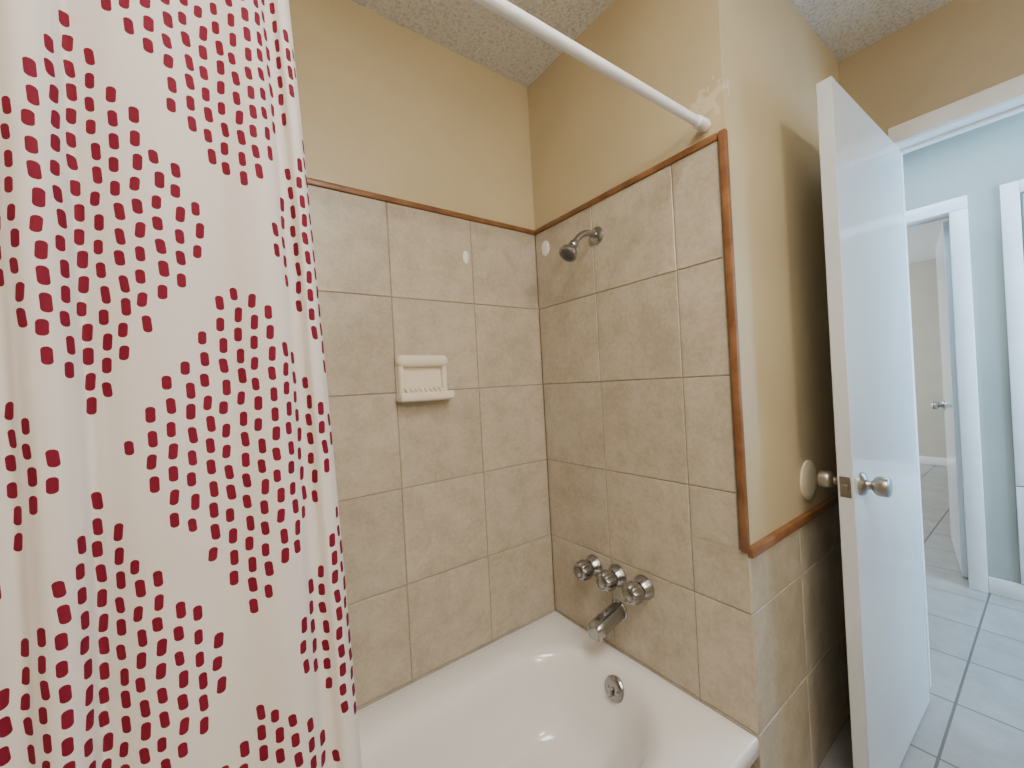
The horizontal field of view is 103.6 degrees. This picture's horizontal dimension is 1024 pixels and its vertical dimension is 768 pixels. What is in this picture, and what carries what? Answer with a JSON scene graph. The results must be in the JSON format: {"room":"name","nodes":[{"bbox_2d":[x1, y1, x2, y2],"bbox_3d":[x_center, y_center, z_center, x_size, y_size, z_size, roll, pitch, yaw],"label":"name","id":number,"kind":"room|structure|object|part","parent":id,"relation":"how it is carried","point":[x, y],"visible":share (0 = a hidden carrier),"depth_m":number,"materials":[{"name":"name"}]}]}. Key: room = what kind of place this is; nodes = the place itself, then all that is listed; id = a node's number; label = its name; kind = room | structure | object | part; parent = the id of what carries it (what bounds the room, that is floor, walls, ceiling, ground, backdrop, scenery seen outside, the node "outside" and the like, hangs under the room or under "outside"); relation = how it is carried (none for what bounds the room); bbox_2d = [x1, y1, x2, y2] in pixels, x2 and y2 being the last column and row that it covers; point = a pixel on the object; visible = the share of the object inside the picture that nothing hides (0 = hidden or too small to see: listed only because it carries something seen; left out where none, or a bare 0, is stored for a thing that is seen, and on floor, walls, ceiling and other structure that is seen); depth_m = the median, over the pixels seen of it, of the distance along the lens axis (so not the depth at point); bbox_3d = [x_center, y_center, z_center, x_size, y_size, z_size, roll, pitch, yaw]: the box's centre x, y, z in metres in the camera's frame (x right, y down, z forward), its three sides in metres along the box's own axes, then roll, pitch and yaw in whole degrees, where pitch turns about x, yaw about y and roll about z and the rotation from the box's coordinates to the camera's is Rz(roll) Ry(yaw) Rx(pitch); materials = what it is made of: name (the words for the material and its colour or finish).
{"room":"bathroom","nodes":[
{"label":"bathroom","id":0,"kind":"room"},
{"bbox_2d":[289,0,554,709],"bbox_3d":[-0.523,0.042,1.240,1.718,2.440,0.120,-3,0,-36],"label":"wall","id":1,"kind":"structure","parent":0,"point":[444,505],"depth_m":1.34,"materials":[{"name":"beige tile"}]},
{"bbox_2d":[307,177,533,234],"bbox_3d":[-0.524,-0.581,1.191,1.512,0.019,0.016,-3,0,-36],"label":"trim","id":2,"kind":"structure","parent":1,"relation":"attached to","point":[314,182],"depth_m":1.32,"materials":[{"name":"orange wood"}]},
{"bbox_2d":[394,355,454,402],"bbox_3d":[-0.283,-0.020,1.306,0.184,0.150,0.065,-3,0,-36],"label":"soap dish","id":3,"kind":"object","parent":1,"relation":"attached to","point":[419,378],"visible":1,"depth_m":1.30,"materials":[{"name":"beige ceramic"}]},
{"bbox_2d":[396,385,454,402],"bbox_3d":[-0.280,0.030,1.305,0.184,0.049,0.062,-3,0,-36],"label":"tray","id":4,"kind":"object","parent":3,"relation":"on","point":[404,393],"depth_m":1.29,"materials":[{"name":"beige ceramic"}]},
{"bbox_2d":[463,251,468,263],"bbox_3d":[-0.165,-0.454,1.444,0.024,0.046,0.004,-3,0,-36],"label":"screw cover","id":5,"kind":"object","parent":1,"relation":"attached to","point":[465,254],"visible":1,"depth_m":1.44,"materials":[{"name":"white plastic"}]},
{"bbox_2d":[527,0,763,767],"bbox_3d":[0.389,-0.007,1.364,0.100,2.440,0.771,-3,0,-36],"label":"wall","id":6,"kind":"structure","parent":0,"point":[635,350],"depth_m":1.22,"materials":[{"name":"beige tile"}]},
{"bbox_2d":[541,241,548,255],"bbox_3d":[0.131,-0.534,1.590,0.006,0.060,0.046,-3,0,-36],"label":"screw cover","id":7,"kind":"object","parent":6,"relation":"attached to","point":[545,245],"visible":1,"depth_m":1.58,"materials":[{"name":"white plastic"}]},
{"bbox_2d":[559,226,603,261],"bbox_3d":[0.225,-0.465,1.328,0.170,0.135,0.062,-3,0,-36],"label":"shower fixture","id":8,"kind":"object","parent":6,"relation":"attached to","point":[568,252],"visible":1,"depth_m":1.31,"materials":[{"name":"silver metal"}]},
{"bbox_3d":[0.244,-0.485,1.342,0.121,0.064,0.021,-3,0,-36],"label":"arm","id":9,"kind":"part","parent":8,"relation":"part of","materials":[{"name":"silver metal"}]},
{"bbox_2d":[573,554,602,580],"bbox_3d":[0.263,0.655,1.429,0.088,0.076,0.076,-3,0,-36],"label":"handle","id":10,"kind":"object","parent":6,"relation":"attached to","point":[584,570],"visible":1,"depth_m":1.41,"materials":[{"name":"silver metal"}]},
{"bbox_3d":[0.252,0.656,1.420,0.049,0.068,0.065,-3,0,-36],"label":"knob","id":11,"kind":"part","parent":10,"relation":"part of","materials":[{"name":"silver metal"}]},
{"bbox_2d":[588,599,627,641],"bbox_3d":[0.313,0.779,1.330,0.135,0.084,0.068,-3,0,-36],"label":"tub spout","id":12,"kind":"object","parent":6,"relation":"attached to","point":[600,626],"visible":1,"depth_m":1.31,"materials":[{"name":"silver metal"}]},
{"bbox_2d":[596,564,626,592],"bbox_3d":[0.325,0.652,1.344,0.088,0.076,0.076,-3,0,-36],"label":"handle","id":13,"kind":"object","parent":6,"relation":"attached to","point":[607,581],"visible":0.99,"depth_m":1.33,"materials":[{"name":"silver metal"}]},
{"bbox_3d":[0.313,0.652,1.335,0.049,0.068,0.065,-3,0,-36],"label":"knob","id":14,"kind":"part","parent":13,"relation":"part of","materials":[{"name":"silver metal"}]},
{"bbox_2d":[534,133,717,235],"bbox_3d":[0.310,-0.626,1.343,0.016,0.019,0.752,-3,0,-36],"label":"trim","id":15,"kind":"structure","parent":6,"relation":"attached to","point":[707,141],"depth_m":1.24,"materials":[{"name":"orange wood"}]},
{"bbox_2d":[621,575,654,605],"bbox_3d":[0.387,0.648,1.259,0.088,0.076,0.076,-3,0,-36],"label":"handle","id":16,"kind":"object","parent":6,"relation":"attached to","point":[641,588],"visible":1,"depth_m":1.24,"materials":[{"name":"silver metal"}]},
{"bbox_3d":[0.375,0.649,1.250,0.049,0.068,0.065,-3,0,-36],"label":"knob","id":17,"kind":"part","parent":16,"relation":"part of","materials":[{"name":"silver metal"}]},
{"bbox_2d":[718,128,749,553],"bbox_3d":[0.567,-0.109,1.029,0.016,1.079,0.020,-3,0,-36],"label":"trim","id":18,"kind":"structure","parent":6,"relation":"attached to","point":[722,134],"depth_m":1.02,"materials":[{"name":"orange wood"}]},
{"bbox_2d":[350,0,951,263],"bbox_3d":[1.962,-1.354,2.658,7.520,0.080,4.800,-3,0,-36],"label":"ceiling","id":19,"kind":"structure","parent":0,"point":[466,28],"depth_m":1.39,"materials":[{"name":"white paint"}]},
{"bbox_2d":[734,0,849,767],"bbox_3d":[0.940,-0.037,1.355,0.978,2.440,0.110,-3,0,-36],"label":"wall","id":20,"kind":"structure","parent":0,"point":[797,593],"depth_m":1.22,"materials":[{"name":"beige paint"}]},
{"bbox_2d":[748,492,838,558],"bbox_3d":[0.997,0.407,1.308,0.980,0.026,0.017,-3,0,-36],"label":"trim","id":21,"kind":"structure","parent":20,"relation":"attached to","point":[757,548],"depth_m":1.16,"materials":[{"name":"orange wood"}]},
{"bbox_2d":[800,460,816,499],"bbox_3d":[0.941,0.304,1.275,0.125,0.125,0.010,-3,0,-36],"label":"bumper cover","id":22,"kind":"object","parent":20,"relation":"attached to","point":[808,476],"visible":0.98,"depth_m":1.26,"materials":[{"name":"beige plastic"}]},
{"bbox_2d":[888,74,1023,688],"bbox_3d":[1.738,0.088,1.194,0.142,2.103,0.845,-3,0,-36],"label":"door frame","id":23,"kind":"structure","parent":20,"relation":"attached to","point":[1015,106],"depth_m":1.39,"materials":[{"name":"white paint"}]},
{"bbox_2d":[818,463,1023,767],"bbox_3d":[2.098,1.162,2.656,7.520,0.080,4.800,-3,0,-36],"label":"floor","id":24,"kind":"structure","parent":0,"point":[973,717],"depth_m":1.60,"materials":[{"name":"beige tile"}]},
{"bbox_2d":[357,611,758,767],"bbox_3d":[-0.204,1.091,0.881,1.516,0.310,0.763,-3,0,-36],"label":"bathtub","id":25,"kind":"object","parent":24,"relation":"on","point":[545,693],"visible":0.95,"depth_m":1.24,"materials":[{"name":"white ceramic"}]},
{"bbox_3d":[0.310,0.964,1.260,0.020,0.025,0.010,-3,0,-36],"label":"trip lever","id":26,"kind":"part","parent":25,"relation":"part of","materials":[{"name":"silver metal"}]},
{"bbox_3d":[0.324,0.960,1.270,0.032,0.073,0.074,-3,0,-36],"label":"overflow plate","id":27,"kind":"part","parent":25,"relation":"part of","materials":[{"name":"silver metal"}]},
{"bbox_2d":[909,258,946,457],"bbox_3d":[5.024,-0.258,4.841,0.100,2.440,4.600,-3,0,-36],"label":"wall","id":28,"kind":"structure","parent":0,"point":[922,274],"depth_m":4.82,"materials":[{"name":"beige paint"}]},
{"bbox_2d":[919,456,946,465],"bbox_3d":[5.042,0.918,4.808,0.014,0.090,4.600,-3,0,-36],"label":"baseboard","id":29,"kind":"structure","parent":28,"relation":"attached to","point":[922,459],"depth_m":4.81,"materials":[{"name":"white paint"}]},
{"bbox_2d":[838,0,1023,135],"bbox_3d":[1.315,-0.058,1.764,0.110,2.440,3.800,-3,0,-36],"label":"wall","id":30,"kind":"structure","parent":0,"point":[960,49],"depth_m":1.39,"materials":[{"name":"beige paint"}]},
{"bbox_2d":[816,76,929,767],"bbox_3d":[1.165,0.164,1.283,0.694,1.998,0.156,-3,0,-36],"label":"door","id":31,"kind":"structure","parent":30,"relation":"in","point":[876,479],"depth_m":1.17,"materials":[{"name":"white paint"}]},
{"bbox_3d":[0.921,0.276,1.159,0.064,0.064,0.062,-3,0,-36],"label":"knob","id":32,"kind":"part","parent":31,"relation":"part of","materials":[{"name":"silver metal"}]},
{"bbox_3d":[0.894,0.277,1.083,0.011,0.056,0.025,-3,0,-36],"label":"latch plate","id":33,"kind":"part","parent":31,"relation":"part of","materials":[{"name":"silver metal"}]},
{"bbox_3d":[0.976,0.273,1.082,0.064,0.064,0.062,-3,0,-36],"label":"knob","id":34,"kind":"part","parent":31,"relation":"part of","materials":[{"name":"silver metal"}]},
{"bbox_2d":[903,111,1023,584],"bbox_3d":[2.304,-0.111,2.424,0.110,2.440,3.900,-3,0,-36],"label":"wall","id":35,"kind":"structure","parent":0,"point":[974,163],"depth_m":2.09,"materials":[{"name":"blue paint"}]},
{"bbox_2d":[906,195,967,223],"bbox_3d":[2.137,-0.948,2.485,0.016,0.067,0.894,-3,0,-36],"label":"trim","id":36,"kind":"structure","parent":35,"relation":"attached to","point":[958,203],"depth_m":2.21,"materials":[{"name":"white paint"}]},
{"bbox_2d":[906,213,968,580],"bbox_3d":[2.244,0.088,2.522,0.110,2.050,0.798,-3,0,-36],"label":"trim","id":37,"kind":"structure","parent":35,"relation":"attached to","point":[942,217],"depth_m":2.24,"materials":[{"name":"white paint"}]},
{"bbox_2d":[932,220,967,577],"bbox_3d":[2.734,0.072,2.538,0.717,2.012,0.158,-3,0,-41],"label":"door","id":38,"kind":"structure","parent":35,"relation":"in","point":[950,405],"depth_m":2.33,"materials":[{"name":"white paint"}]},
{"bbox_3d":[2.919,0.146,2.760,0.061,0.064,0.064,-3,0,44],"label":"knob","id":39,"kind":"part","parent":38,"relation":"part of","materials":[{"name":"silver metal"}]},
{"bbox_2d":[949,208,988,592],"bbox_3d":[2.436,0.087,2.151,0.016,2.030,0.068,-3,0,-36],"label":"trim","id":40,"kind":"structure","parent":35,"relation":"attached to","point":[958,220],"depth_m":2.15,"materials":[{"name":"white paint"}]},
{"bbox_2d":[988,577,1023,601],"bbox_3d":[2.958,1.032,1.507,0.014,0.085,1.523,-3,0,-36],"label":"baseboard","id":41,"kind":"structure","parent":35,"relation":"attached to","point":[1000,587],"depth_m":2.07,"materials":[{"name":"white paint"}]},
{"bbox_2d":[999,179,1023,583],"bbox_3d":[2.721,-0.009,1.743,0.028,2.010,0.715,-3,0,-36],"label":"door frame","id":42,"kind":"structure","parent":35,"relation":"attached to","point":[1010,205],"depth_m":2.01,"materials":[{"name":"white paint"}]},
{"bbox_3d":[2.763,0.750,1.743,0.028,0.490,0.715,-3,0,-36],"label":"panel","id":43,"kind":"part","parent":42,"relation":"part of","materials":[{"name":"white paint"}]},
{"bbox_3d":[-0.408,0.035,-0.292,0.100,2.440,2.508,-3,0,-36],"label":"wall","id":44,"kind":"structure","parent":0,"visible":0},
{"bbox_2d":[473,0,710,132],"bbox_3d":[-0.110,-0.638,0.625,1.522,0.051,0.034,-3,0,-35],"label":"shower rod","id":45,"kind":"object","parent":44,"relation":"attached to","point":[505,9],"visible":1,"depth_m":0.80,"materials":[{"name":"white metal"}]},
{"bbox_2d":[0,0,361,767],"bbox_3d":[-0.397,0.259,0.323,0.569,1.792,0.156,-3,0,-36],"label":"shower curtain","id":46,"kind":"object","parent":45,"relation":"hanging from","point":[173,594],"visible":1,"depth_m":0.37,"materials":[{"name":"white fabric"}]}
]}

